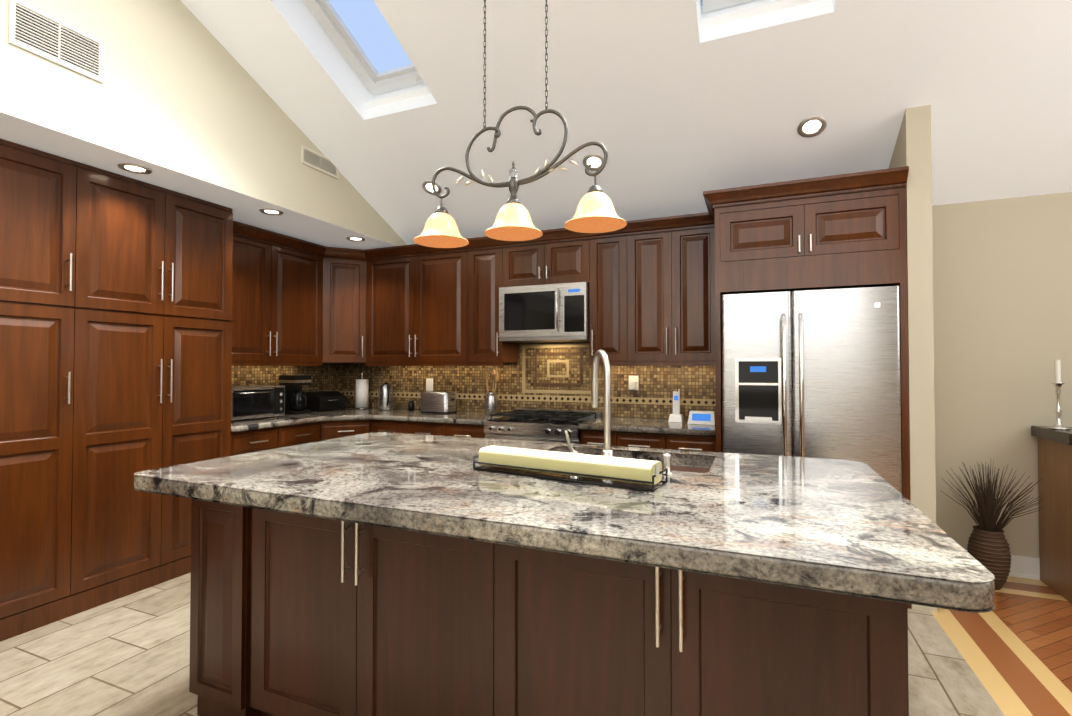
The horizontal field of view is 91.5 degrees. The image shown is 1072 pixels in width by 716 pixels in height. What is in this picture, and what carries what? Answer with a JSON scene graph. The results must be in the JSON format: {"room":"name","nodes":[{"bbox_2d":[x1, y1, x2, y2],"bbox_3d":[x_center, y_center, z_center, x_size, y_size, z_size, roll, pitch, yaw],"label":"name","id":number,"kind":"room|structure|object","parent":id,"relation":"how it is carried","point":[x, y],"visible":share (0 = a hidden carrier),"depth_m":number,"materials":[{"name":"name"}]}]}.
{"room":"kitchen","nodes":[
{"label":"kitchen","id":0,"kind":"room"},
{"bbox_2d":[0,0,406,249],"bbox_3d":[-3.094,-3.112,1.917,1.050,4.050,7.500,0,-1,23],"label":"soffit","id":1,"kind":"structure","parent":0,"point":[179,99],"depth_m":3.01,"materials":[{"name":"beige paint"}]},
{"bbox_2d":[9,0,103,82],"bbox_3d":[-2.268,-1.502,2.486,0.011,0.210,0.360,0,-1,23],"label":"air vent grille","id":2,"kind":"object","parent":1,"relation":"attached to","point":[36,31],"visible":1,"depth_m":2.47,"materials":[{"name":"white metal"}]},
{"bbox_2d":[118,163,151,173],"bbox_3d":[-2.255,-1.064,2.940,0.156,0.008,0.156,0,-1,23],"label":"recessed light","id":3,"kind":"object","parent":1,"relation":"attached to","point":[134,168],"visible":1,"depth_m":2.94,"materials":[{"name":"white"}]},
{"bbox_2d":[259,208,282,214],"bbox_3d":[-1.901,-1.050,3.757,0.156,0.008,0.156,0,-1,23],"label":"recessed light","id":4,"kind":"object","parent":1,"relation":"attached to","point":[269,211],"visible":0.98,"depth_m":3.75,"materials":[{"name":"white"}]},
{"bbox_2d":[301,145,337,178],"bbox_3d":[-1.641,-1.486,3.980,0.011,0.130,0.360,0,-1,23],"label":"air vent grille","id":5,"kind":"object","parent":1,"relation":"attached to","point":[317,161],"visible":0.9,"depth_m":3.96,"materials":[{"name":"beige metal"}]},
{"bbox_2d":[346,236,364,240],"bbox_3d":[-1.569,-1.037,4.550,0.156,0.008,0.156,0,-1,23],"label":"recessed light","id":6,"kind":"object","parent":1,"relation":"attached to","point":[354,238],"visible":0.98,"depth_m":4.54,"materials":[{"name":"white"}]},
{"bbox_2d":[0,572,1004,715],"bbox_3d":[-1.267,1.391,1.128,4.970,0.080,7.600,0,-1,23],"label":"floor","id":7,"kind":"structure","parent":0,"point":[128,655],"depth_m":2.32,"materials":[{"name":"tile"}]},
{"bbox_2d":[0,139,95,641],"bbox_3d":[-2.916,0.152,2.579,0.616,2.446,0.879,0,-1,23],"label":"tall cabinet","id":8,"kind":"object","parent":7,"relation":"on","point":[48,201],"depth_m":2.70,"materials":[{"name":"brown wood"}]},
{"bbox_2d":[88,168,232,609],"bbox_3d":[-2.603,0.165,3.326,0.616,2.446,0.979,0,-1,23],"label":"tall cabinet","id":9,"kind":"object","parent":7,"relation":"on","point":[115,333],"depth_m":3.18,"materials":[{"name":"brown wood"}]},
{"bbox_2d":[231,428,270,455],"bbox_3d":[-2.326,0.962,3.984,0.610,0.874,0.465,0,-1,23],"label":"base cabinet","id":10,"kind":"object","parent":7,"relation":"on","point":[250,441],"depth_m":3.80,"materials":[{"name":"brown wood"}]},
{"bbox_2d":[271,422,318,448],"bbox_3d":[-2.162,0.968,4.323,0.649,0.874,0.526,0,-1,23],"label":"base cabinet","id":11,"kind":"object","parent":7,"relation":"on","point":[289,435],"depth_m":4.16,"materials":[{"name":"brown wood"}]},
{"bbox_2d":[319,419,374,440],"bbox_3d":[-1.778,0.977,4.840,0.957,0.874,0.956,0,-1,23],"label":"base cabinet","id":12,"kind":"object","parent":7,"relation":"on","point":[341,428],"depth_m":4.48,"materials":[{"name":"brown wood"}]},
{"bbox_2d":[231,412,367,431],"bbox_3d":[-2.077,0.507,4.200,0.916,0.039,1.050,0,-1,23],"label":"countertop","id":13,"kind":"structure","parent":12,"relation":"on","point":[287,419],"depth_m":4.22,"materials":[{"name":"stone"}]},
{"bbox_2d":[231,385,284,421],"bbox_3d":[-2.317,0.356,4.189,0.361,0.260,0.480,0,-1,23],"label":"toaster oven","id":14,"kind":"object","parent":13,"relation":"on","point":[253,401],"visible":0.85,"depth_m":4.12,"materials":[{"name":"silver metal"}]},
{"bbox_2d":[279,375,310,414],"bbox_3d":[-2.131,0.324,4.654,0.227,0.340,0.182,0,-1,23],"label":"coffee maker","id":15,"kind":"object","parent":13,"relation":"on","point":[295,400],"visible":0.98,"depth_m":4.60,"materials":[{"name":"black plastic"}]},
{"bbox_2d":[311,407,509,424],"bbox_3d":[-1.229,0.517,4.777,2.034,0.039,0.672,0,-1,23],"label":"countertop","id":16,"kind":"structure","parent":12,"relation":"on","point":[416,415],"depth_m":4.48,"materials":[{"name":"stone"}]},
{"bbox_2d":[305,391,344,411],"bbox_3d":[-2.039,0.413,5.026,0.264,0.175,0.320,0,-1,23],"label":"bread box","id":17,"kind":"object","parent":16,"relation":"on","point":[319,401],"visible":0.85,"depth_m":4.91,"materials":[{"name":"black plastic"}]},
{"bbox_2d":[354,372,369,408],"bbox_3d":[-1.736,0.321,5.215,0.150,0.365,0.150,0,-1,23],"label":"paper towel holder","id":18,"kind":"object","parent":16,"relation":"on","point":[362,394],"visible":1,"depth_m":5.16,"materials":[{"name":"white paper"}]},
{"bbox_2d":[378,382,393,410],"bbox_3d":[-1.425,0.363,4.987,0.168,0.273,0.157,0,-1,23],"label":"kettle","id":19,"kind":"object","parent":16,"relation":"on","point":[386,403],"visible":1,"depth_m":4.94,"materials":[{"name":"silver metal"}]},
{"bbox_2d":[408,400,414,410],"bbox_3d":[-1.186,0.452,4.971,0.060,0.095,0.058,0,-1,23],"label":"spice jar","id":20,"kind":"object","parent":16,"relation":"on","point":[411,403],"visible":1,"depth_m":4.95,"materials":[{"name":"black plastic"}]},
{"bbox_2d":[420,391,455,413],"bbox_3d":[-0.887,0.403,4.765,0.312,0.185,0.170,0,-1,23],"label":"toaster","id":21,"kind":"object","parent":16,"relation":"on","point":[438,402],"visible":1,"depth_m":4.69,"materials":[{"name":"silver metal"}]},
{"bbox_2d":[483,369,498,413],"bbox_3d":[-0.393,0.296,4.616,0.178,0.395,0.138,0,-1,23],"label":"utensil crock","id":22,"kind":"object","parent":16,"relation":"on","point":[491,403],"visible":1,"depth_m":4.57,"materials":[{"name":"silver metal"}]},
{"bbox_2d":[375,420,406,433],"bbox_3d":[-1.185,0.975,4.758,0.432,0.874,0.648,0,-1,23],"label":"base cabinet","id":23,"kind":"object","parent":7,"relation":"on","point":[390,426],"depth_m":4.48,"materials":[{"name":"brown wood"}]},
{"bbox_2d":[407,421,450,435],"bbox_3d":[-0.806,0.973,4.620,0.494,0.874,0.610,0,-1,23],"label":"base cabinet","id":24,"kind":"object","parent":7,"relation":"on","point":[425,428],"depth_m":4.33,"materials":[{"name":"brown wood"}]},
{"bbox_2d":[451,423,485,437],"bbox_3d":[-0.459,0.971,4.475,0.377,0.874,0.610,0,-1,23],"label":"base cabinet","id":25,"kind":"object","parent":7,"relation":"on","point":[458,430],"depth_m":4.19,"materials":[{"name":"brown wood"}]},
{"bbox_2d":[484,408,600,443],"bbox_3d":[0.059,0.923,4.209,0.772,0.960,0.674,0,-1,23],"label":"gas range","id":26,"kind":"object","parent":7,"relation":"on","point":[544,425],"visible":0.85,"depth_m":4.01,"materials":[{"name":"silver metal"}]},
{"bbox_2d":[183,497,908,715],"bbox_3d":[-0.020,0.938,2.117,2.290,0.858,1.288,0,-1,23],"label":"kitchen island","id":27,"kind":"object","parent":7,"relation":"on","point":[392,575],"depth_m":1.51,"materials":[{"name":"brown wood"}]},
{"bbox_2d":[134,433,994,612],"bbox_3d":[-0.072,0.480,2.163,2.684,0.058,1.436,0,-1,23],"label":"island countertop","id":28,"kind":"structure","parent":27,"relation":"on","point":[819,525],"depth_m":1.56,"materials":[{"name":"grey stone"}]},
{"bbox_2d":[473,445,667,491],"bbox_3d":[0.111,0.404,1.976,0.757,0.084,0.158,-1,-1,31],"label":"tray","id":29,"kind":"object","parent":28,"relation":"on","point":[639,471],"visible":1,"depth_m":1.90,"materials":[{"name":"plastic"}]},
{"bbox_2d":[562,349,621,456],"bbox_3d":[0.249,0.208,2.224,0.206,0.489,0.189,0,-1,23],"label":"faucet","id":30,"kind":"object","parent":28,"relation":"on","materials":[{"name":"silver metal"}]},
{"bbox_2d":[662,449,673,472],"bbox_3d":[0.515,0.409,2.046,0.040,0.081,0.070,0,-1,23],"label":"soap dispenser","id":31,"kind":"object","parent":28,"relation":"on","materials":[{"name":"silver metal"}]},
{"bbox_2d":[661,461,705,472],"bbox_3d":[0.573,0.592,2.306,0.414,0.185,0.447,0,-1,23],"label":"sink","id":32,"kind":"object","parent":28,"relation":"in","point":[677,464],"depth_m":2.46,"materials":[{"name":"grey metal"}]},
{"bbox_2d":[580,430,618,445],"bbox_3d":[0.562,0.963,4.046,0.268,0.874,0.610,0,-1,23],"label":"base cabinet","id":33,"kind":"object","parent":7,"relation":"on","point":[592,437],"depth_m":3.78,"materials":[{"name":"brown wood"}]},
{"bbox_2d":[619,431,666,448],"bbox_3d":[0.816,0.961,3.940,0.402,0.874,0.610,0,-1,23],"label":"base cabinet","id":34,"kind":"object","parent":7,"relation":"on","point":[626,439],"depth_m":3.65,"materials":[{"name":"brown wood"}]},
{"bbox_2d":[578,416,715,435],"bbox_3d":[0.870,0.502,3.910,0.956,0.039,0.648,0,-1,23],"label":"countertop","id":35,"kind":"structure","parent":34,"relation":"on","point":[643,425],"depth_m":3.71,"materials":[{"name":"stone"}]},
{"bbox_2d":[668,389,683,421],"bbox_3d":[1.067,0.360,3.984,0.100,0.246,0.120,0,-1,23],"label":"cordless phone","id":36,"kind":"object","parent":35,"relation":"on","point":[676,416],"visible":1,"depth_m":3.98,"materials":[{"name":"white plastic"}]},
{"bbox_2d":[687,411,715,424],"bbox_3d":[1.222,0.438,3.847,0.190,0.085,0.150,0,-1,23],"label":"radio","id":37,"kind":"object","parent":35,"relation":"on","point":[703,417],"visible":0.95,"depth_m":3.80,"materials":[{"name":"white plastic"}]},
{"bbox_2d":[667,434,715,451],"bbox_3d":[1.160,0.959,3.796,0.344,0.874,0.610,0,-1,23],"label":"base cabinet","id":38,"kind":"object","parent":7,"relation":"on","point":[674,441],"depth_m":3.52,"materials":[{"name":"brown wood"}]},
{"bbox_2d":[703,166,910,608],"bbox_3d":[1.710,0.175,3.443,1.078,2.430,0.861,0,-1,23],"label":"tall cabinet","id":39,"kind":"object","parent":7,"relation":"on","point":[843,231],"visible":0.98,"depth_m":3.08,"materials":[{"name":"brown wood"}]},
{"bbox_2d":[722,286,901,493],"bbox_3d":[1.726,0.499,3.398,0.932,1.780,0.867,0,-1,23],"label":"refrigerator","id":40,"kind":"object","parent":7,"relation":"on","point":[811,373],"visible":0.5,"depth_m":3.03,"materials":[{"name":"silver metal"}]},
{"bbox_2d":[181,0,1071,244],"bbox_3d":[0.502,-2.811,0.403,6.750,3.458,7.500,0,-1,23],"label":"ceiling","id":41,"kind":"structure","parent":0,"point":[665,107],"depth_m":3.09,"materials":[{"name":"white paint"}]},
{"bbox_2d":[270,0,436,119],"bbox_3d":[-1.112,-2.048,3.070,0.600,0.768,1.232,0,-1,23],"label":"shaft","id":42,"kind":"object","parent":41,"relation":"attached to","point":[299,17],"visible":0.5,"depth_m":3.41,"materials":[{"name":"white paint"}]},
{"bbox_2d":[303,0,423,95],"bbox_3d":[-1.095,-2.137,3.112,0.576,0.579,1.121,0,-1,23],"label":"skylight window","id":43,"kind":"structure","parent":42,"relation":"attached to","point":[360,33],"depth_m":3.39,"materials":[{"name":"white"}]},
{"bbox_2d":[422,181,441,194],"bbox_3d":[-0.831,-1.357,4.168,0.156,0.069,0.145,0,-1,23],"label":"recessed light","id":44,"kind":"object","parent":41,"relation":"in","point":[427,186],"visible":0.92,"depth_m":4.16,"materials":[{"name":"white"}]},
{"bbox_2d":[413,0,626,247],"bbox_3d":[-0.094,-1.307,2.200,0.954,1.577,0.246,0,-1,23],"label":"chandelier","id":45,"kind":"object","parent":41,"relation":"hanging from","point":[595,212],"visible":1,"depth_m":2.15,"materials":[{"name":"white glass"}]},
{"bbox_2d":[583,154,603,170],"bbox_3d":[0.405,-1.366,3.650,0.156,0.069,0.145,0,-1,23],"label":"recessed light","id":46,"kind":"object","parent":41,"relation":"in","point":[595,161],"visible":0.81,"depth_m":3.64,"materials":[{"name":"white"}]},
{"bbox_2d":[696,0,834,42],"bbox_3d":[0.963,-2.063,2.199,0.620,0.768,1.232,0,-1,23],"label":"shaft","id":47,"kind":"object","parent":41,"relation":"attached to","point":[796,13],"visible":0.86,"depth_m":2.69,"materials":[{"name":"white paint"}]},
{"bbox_2d":[702,0,753,12],"bbox_3d":[0.980,-2.152,2.242,0.596,0.579,1.121,0,-1,23],"label":"skylight window","id":48,"kind":"structure","parent":47,"relation":"attached to","point":[710,5],"depth_m":2.78,"materials":[{"name":"white"}]},
{"bbox_2d":[797,116,826,137],"bbox_3d":[1.646,-1.380,3.119,0.156,0.069,0.145,0,-1,23],"label":"recessed light","id":49,"kind":"object","parent":41,"relation":"in","point":[812,126],"visible":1,"depth_m":3.12,"materials":[{"name":"white"}]},
{"bbox_2d":[417,192,1071,557],"bbox_3d":[1.534,-0.100,4.045,7.900,3.000,0.100,0,-1,23],"label":"wall","id":50,"kind":"structure","parent":0,"point":[1002,291],"depth_m":3.38,"materials":[{"name":"beige paint"}]},
{"bbox_2d":[230,228,321,363],"bbox_3d":[-2.300,-0.459,4.381,0.369,0.990,1.172,0,-1,23],"label":"upper cabinet","id":51,"kind":"object","parent":50,"relation":"attached to","point":[300,302],"depth_m":4.33,"materials":[{"name":"brown wood"}]},
{"bbox_2d":[231,363,342,393],"bbox_3d":[-2.365,0.269,4.673,0.010,0.453,1.680,0,-1,23],"label":"backsplash","id":52,"kind":"structure","parent":50,"relation":"attached to","point":[328,376],"depth_m":4.92,"materials":[{"name":"tile"}]},
{"bbox_2d":[322,248,369,363],"bbox_3d":[-1.859,-0.448,5.061,0.657,0.990,0.656,0,-1,23],"label":"upper cabinet","id":53,"kind":"object","parent":50,"relation":"attached to","point":[345,273],"depth_m":4.89,"materials":[{"name":"brown wood"}]},
{"bbox_2d":[370,244,473,363],"bbox_3d":[-1.046,-0.451,4.876,1.216,0.990,0.368,0,-1,23],"label":"upper cabinet","id":54,"kind":"object","parent":50,"relation":"attached to","point":[422,301],"depth_m":4.72,"materials":[{"name":"brown wood"}]},
{"bbox_2d":[474,244,517,363],"bbox_3d":[-0.404,-0.455,4.630,0.398,0.990,0.326,0,-1,23],"label":"upper cabinet","id":55,"kind":"object","parent":50,"relation":"attached to","point":[488,349],"depth_m":4.46,"materials":[{"name":"brown wood"}]},
{"bbox_2d":[343,342,715,419],"bbox_3d":[-0.302,0.154,4.747,3.760,0.684,0.014,0,-1,23],"label":"backsplash","id":56,"kind":"structure","parent":50,"relation":"attached to","point":[553,375],"depth_m":4.56,"materials":[{"name":"tile"}]},
{"bbox_2d":[426,378,432,390],"bbox_3d":[-1.027,0.257,5.043,0.080,0.120,0.005,0,-1,23],"label":"electrical outlet plate","id":57,"kind":"object","parent":56,"relation":"attached to","point":[429,381],"depth_m":5.04,"materials":[{"name":"white plastic"}]},
{"bbox_2d":[629,376,638,389],"bbox_3d":[0.791,0.204,4.259,0.080,0.120,0.047,0,-1,23],"label":"electrical outlet plate","id":58,"kind":"object","parent":56,"relation":"attached to","point":[633,382],"depth_m":4.26,"materials":[{"name":"white plastic"}]},
{"bbox_2d":[502,233,589,286],"bbox_3d":[0.131,-0.771,4.411,0.762,0.365,0.326,0,-1,23],"label":"upper cabinet","id":59,"kind":"object","parent":50,"relation":"attached to","point":[559,259],"depth_m":4.25,"materials":[{"name":"brown wood"}]},
{"bbox_2d":[499,282,589,342],"bbox_3d":[0.106,-0.362,4.346,0.754,0.445,0.430,0,-1,23],"label":"microwave","id":60,"kind":"object","parent":59,"relation":"attached to","point":[546,313],"visible":1,"depth_m":4.18,"materials":[{"name":"silver metal"}]},
{"bbox_2d":[589,228,637,363],"bbox_3d":[0.648,-0.463,4.188,0.359,0.990,0.326,0,-1,23],"label":"upper cabinet","id":61,"kind":"object","parent":50,"relation":"attached to","point":[613,286],"depth_m":4.04,"materials":[{"name":"brown wood"}]},
{"bbox_2d":[638,220,714,363],"bbox_3d":[1.039,-0.465,4.025,0.726,0.990,0.326,0,-1,23],"label":"upper cabinet","id":62,"kind":"object","parent":50,"relation":"attached to","point":[676,262],"depth_m":3.85,"materials":[{"name":"brown wood"}]},
{"bbox_2d":[966,550,1039,579],"bbox_3d":[3.770,1.318,3.018,2.800,0.130,0.019,0,-1,23],"label":"baseboard","id":63,"kind":"structure","parent":50,"relation":"attached to","point":[1024,567],"depth_m":3.30,"materials":[{"name":"white"}]},
{"bbox_2d":[888,104,936,612],"bbox_3d":[2.275,-0.012,3.245,0.115,2.796,0.800,0,-1,23],"label":"wall","id":64,"kind":"structure","parent":0,"point":[912,149],"depth_m":2.88,"materials":[{"name":"beige paint"}]},
{"bbox_2d":[931,576,1071,715],"bbox_3d":[2.375,1.365,-0.399,2.930,0.080,7.600,0,-1,23],"label":"floor","id":65,"kind":"structure","parent":0,"point":[1014,647],"depth_m":2.50,"materials":[{"name":"brown wood"}]},
{"bbox_2d":[941,459,1041,589],"bbox_3d":[2.758,0.996,3.170,0.454,0.778,0.487,0,-1,23],"label":"floor vase","id":66,"kind":"object","parent":65,"relation":"on","point":[988,548],"visible":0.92,"depth_m":3.13,"materials":[{"name":"wicker"}]},
{"bbox_2d":[1031,426,1071,602],"bbox_3d":[3.741,0.898,2.789,1.530,0.962,0.442,0,-1,23],"label":"cabinet","id":67,"kind":"object","parent":65,"relation":"on","point":[1055,488],"visible":0.96,"depth_m":3.08,"materials":[{"name":"brown wood"}]},
{"bbox_2d":[1047,360,1070,429],"bbox_3d":[3.107,0.216,3.109,0.100,0.410,0.100,0,-1,23],"label":"candlestick","id":68,"kind":"object","parent":67,"relation":"on","point":[1057,383],"visible":1,"depth_m":3.10,"materials":[{"name":"silver metal"}]}
]}

